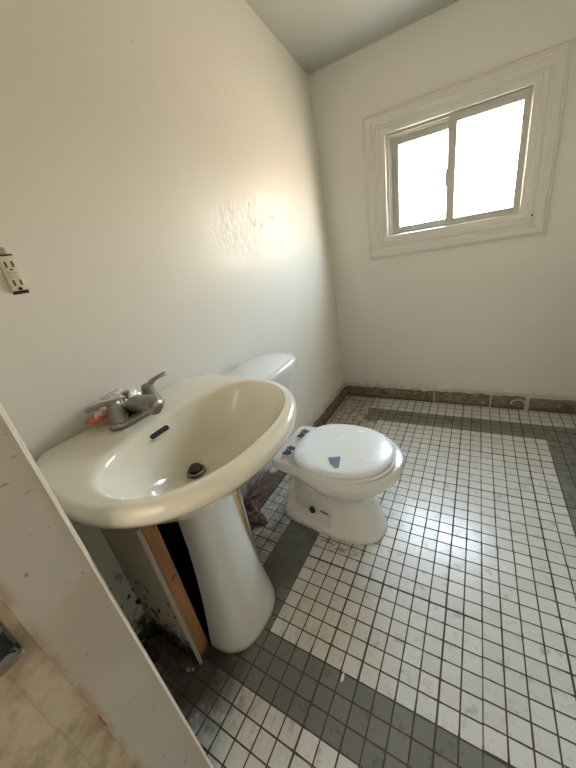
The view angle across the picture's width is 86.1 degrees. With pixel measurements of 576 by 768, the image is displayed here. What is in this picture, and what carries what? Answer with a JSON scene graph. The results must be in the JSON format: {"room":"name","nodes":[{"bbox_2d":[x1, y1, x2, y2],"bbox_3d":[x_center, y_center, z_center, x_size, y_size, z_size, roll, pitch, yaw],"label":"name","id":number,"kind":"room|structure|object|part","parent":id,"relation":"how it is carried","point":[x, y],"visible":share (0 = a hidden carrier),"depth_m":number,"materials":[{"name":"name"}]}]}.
{"room":"bathroom","nodes":[
{"label":"bathroom","id":0,"kind":"room"},
{"bbox_2d":[0,597,137,767],"bbox_3d":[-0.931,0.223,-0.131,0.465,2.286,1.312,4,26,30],"label":"floor","id":1,"kind":"structure","parent":0,"point":[45,722],"depth_m":0.44,"materials":[{"name":"beige tile"}]},
{"bbox_2d":[0,621,24,676],"bbox_3d":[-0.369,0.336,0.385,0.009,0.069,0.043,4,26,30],"label":"floor vent","id":2,"kind":"object","parent":1,"relation":"attached to","point":[11,651],"visible":1,"depth_m":0.40,"materials":[{"name":"white metal"}]},
{"bbox_2d":[0,403,213,767],"bbox_3d":[-0.558,-0.065,0.394,0.406,2.286,0.096,4,26,30],"label":"door frame","id":3,"kind":"structure","parent":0,"point":[49,580],"depth_m":0.46,"materials":[{"name":"paint"}]},
{"bbox_2d":[100,527,202,665],"bbox_3d":[-0.412,0.619,0.923,0.213,0.589,0.012,4,26,30],"label":"wall","id":4,"kind":"structure","parent":0,"point":[129,546],"depth_m":0.89,"materials":[{"name":"paint"}]},
{"bbox_2d":[0,0,343,648],"bbox_3d":[-0.279,-0.534,1.387,0.166,2.286,2.301,4,26,30],"label":"wall","id":5,"kind":"structure","parent":0,"point":[162,204],"depth_m":0.97,"materials":[{"name":"white paint"}]},
{"bbox_2d":[0,247,29,294],"bbox_3d":[-0.620,-0.249,0.689,0.025,0.107,0.034,4,26,30],"label":"power outlet","id":6,"kind":"object","parent":5,"relation":"attached to","point":[9,267],"visible":1,"depth_m":0.68,"materials":[{"name":"beige plastic"}]},
{"bbox_2d":[244,382,346,530],"bbox_3d":[0.084,0.346,1.927,0.140,0.155,1.627,2,26,27],"label":"baseboard","id":7,"kind":"structure","parent":5,"relation":"attached to","point":[261,491],"depth_m":1.59,"materials":[{"name":"brown stone"}]},
{"bbox_2d":[157,521,211,646],"bbox_3d":[-0.330,0.548,1.056,0.206,0.589,0.251,4,26,30],"label":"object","id":8,"kind":"structure","parent":0,"point":[171,533],"depth_m":1.14,"materials":[{"name":"black"}]},
{"bbox_2d":[237,488,259,559],"bbox_3d":[-0.246,0.477,1.190,0.213,0.589,0.011,4,26,30],"label":"wall","id":9,"kind":"structure","parent":0,"point":[238,490],"depth_m":1.15,"materials":[{"name":"paint"}]},
{"bbox_2d":[245,0,458,74],"bbox_3d":[-0.016,-1.189,0.032,1.854,0.297,3.607,4,26,30],"label":"ceiling","id":10,"kind":"structure","parent":0,"point":[317,34],"depth_m":1.47,"materials":[{"name":"paint"}]},
{"bbox_2d":[145,395,575,767],"bbox_3d":[0.358,0.910,0.884,1.905,0.152,3.759,4,26,30],"label":"floor","id":11,"kind":"structure","parent":0,"point":[451,634],"depth_m":0.99,"materials":[{"name":"tile"}]},
{"bbox_2d":[35,372,296,653],"bbox_3d":[-0.204,0.418,0.923,0.545,0.890,0.610,4,26,30],"label":"pedestal sink","id":12,"kind":"object","parent":11,"relation":"on","point":[180,451],"visible":0.97,"depth_m":0.85,"materials":[{"name":"ceramic"}]},
{"bbox_2d":[85,389,139,423],"bbox_3d":[-0.485,0.055,0.860,0.065,0.073,0.156,4,26,30],"label":"plastic bag","id":13,"kind":"object","parent":12,"relation":"on","point":[101,413],"visible":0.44,"depth_m":0.83,"materials":[{"name":"white plastic"}]},
{"bbox_2d":[85,372,167,429],"bbox_3d":[-0.388,0.048,0.825,0.137,0.084,0.232,4,26,30],"label":"faucet","id":14,"kind":"object","parent":12,"relation":"on","point":[138,412],"depth_m":0.80,"materials":[{"name":"silver metal"}]},
{"bbox_2d":[35,374,296,528],"bbox_3d":[-0.243,0.195,0.829,0.545,0.232,0.610,4,26,30],"label":"basin","id":15,"kind":"object","parent":12,"relation":"in","point":[211,434],"depth_m":0.77,"materials":[{"name":"ceramic"}]},
{"bbox_2d":[147,636,197,672],"bbox_3d":[-0.391,0.880,1.006,0.227,0.043,0.072,4,26,30],"label":"pile","id":16,"kind":"object","parent":11,"relation":"on","point":[159,650],"visible":1,"depth_m":1.00,"materials":[{"name":"brown soil"}]},
{"bbox_2d":[139,525,210,659],"bbox_3d":[-0.395,0.609,0.940,0.197,0.589,0.039,4,26,30],"label":"stud","id":17,"kind":"object","parent":11,"relation":"on","point":[152,535],"visible":0.34,"depth_m":0.87,"materials":[{"name":"brown wood"}]},
{"bbox_2d":[233,491,251,542],"bbox_3d":[-0.255,0.488,1.167,0.197,0.589,0.041,4,26,30],"label":"stud","id":18,"kind":"object","parent":11,"relation":"on","point":[235,495],"visible":0.02,"depth_m":1.11,"materials":[{"name":"beige wood"}]},
{"bbox_2d":[225,353,403,544],"bbox_3d":[0.120,0.287,1.298,0.687,0.736,0.436,4,26,30],"label":"toilet","id":19,"kind":"object","parent":11,"relation":"on","point":[338,472],"visible":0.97,"depth_m":1.24,"materials":[{"name":"ceramic"}]},
{"bbox_3d":[-0.129,-0.037,1.280,0.236,0.054,0.436,4,26,30],"label":"tank lid","id":20,"kind":"part","parent":19,"relation":"part of","materials":[{"name":"ceramic"}]},
{"bbox_3d":[-0.105,0.123,1.350,0.208,0.297,0.406,4,26,30],"label":"tank","id":21,"kind":"part","parent":19,"relation":"part of","materials":[{"name":"ceramic"}]},
{"bbox_3d":[0.212,0.443,1.349,0.559,0.383,0.362,4,26,30],"label":"bowl","id":22,"kind":"part","parent":19,"relation":"part of","materials":[{"name":"ceramic"}]},
{"bbox_3d":[0.217,0.251,1.213,0.385,0.025,0.337,4,26,30],"label":"seat lid","id":23,"kind":"part","parent":19,"relation":"part of","materials":[{"name":"plastic"}]},
{"bbox_3d":[0.228,0.270,1.221,0.384,0.015,0.341,4,26,30],"label":"seat","id":24,"kind":"part","parent":19,"relation":"part of","materials":[{"name":"plastic"}]},
{"bbox_2d":[308,0,575,396],"bbox_3d":[1.024,-0.945,1.820,1.829,2.286,0.163,4,26,30],"label":"wall","id":25,"kind":"structure","parent":0,"point":[497,316],"depth_m":1.82,"materials":[{"name":"white paint"}]},
{"bbox_2d":[345,383,575,414],"bbox_3d":[1.159,0.087,2.156,1.600,0.108,0.036,4,26,30],"label":"baseboard","id":26,"kind":"structure","parent":25,"relation":"attached to","point":[518,401],"depth_m":2.10,"materials":[{"name":"brown tile"}]},
{"bbox_2d":[362,39,573,258],"bbox_3d":[0.904,-1.169,1.720,0.914,0.757,0.114,4,26,30],"label":"window","id":27,"kind":"structure","parent":25,"relation":"in","point":[548,70],"depth_m":1.62,"materials":[{"name":"paint"}]},
{"bbox_3d":[0.777,-1.176,1.796,0.341,0.509,0.019,4,26,30],"label":"sash","id":28,"kind":"part","parent":27,"relation":"part of","materials":[{"name":"glass"}]},
{"bbox_3d":[0.910,-1.172,1.730,0.663,0.538,0.091,4,26,30],"label":"frame","id":29,"kind":"part","parent":27,"relation":"part of","materials":[{"name":"plastic"}]},
{"bbox_3d":[1.027,-1.153,1.624,0.336,0.516,0.019,4,26,30],"label":"sash","id":30,"kind":"part","parent":27,"relation":"part of","materials":[{"name":"plastic"}]}
]}

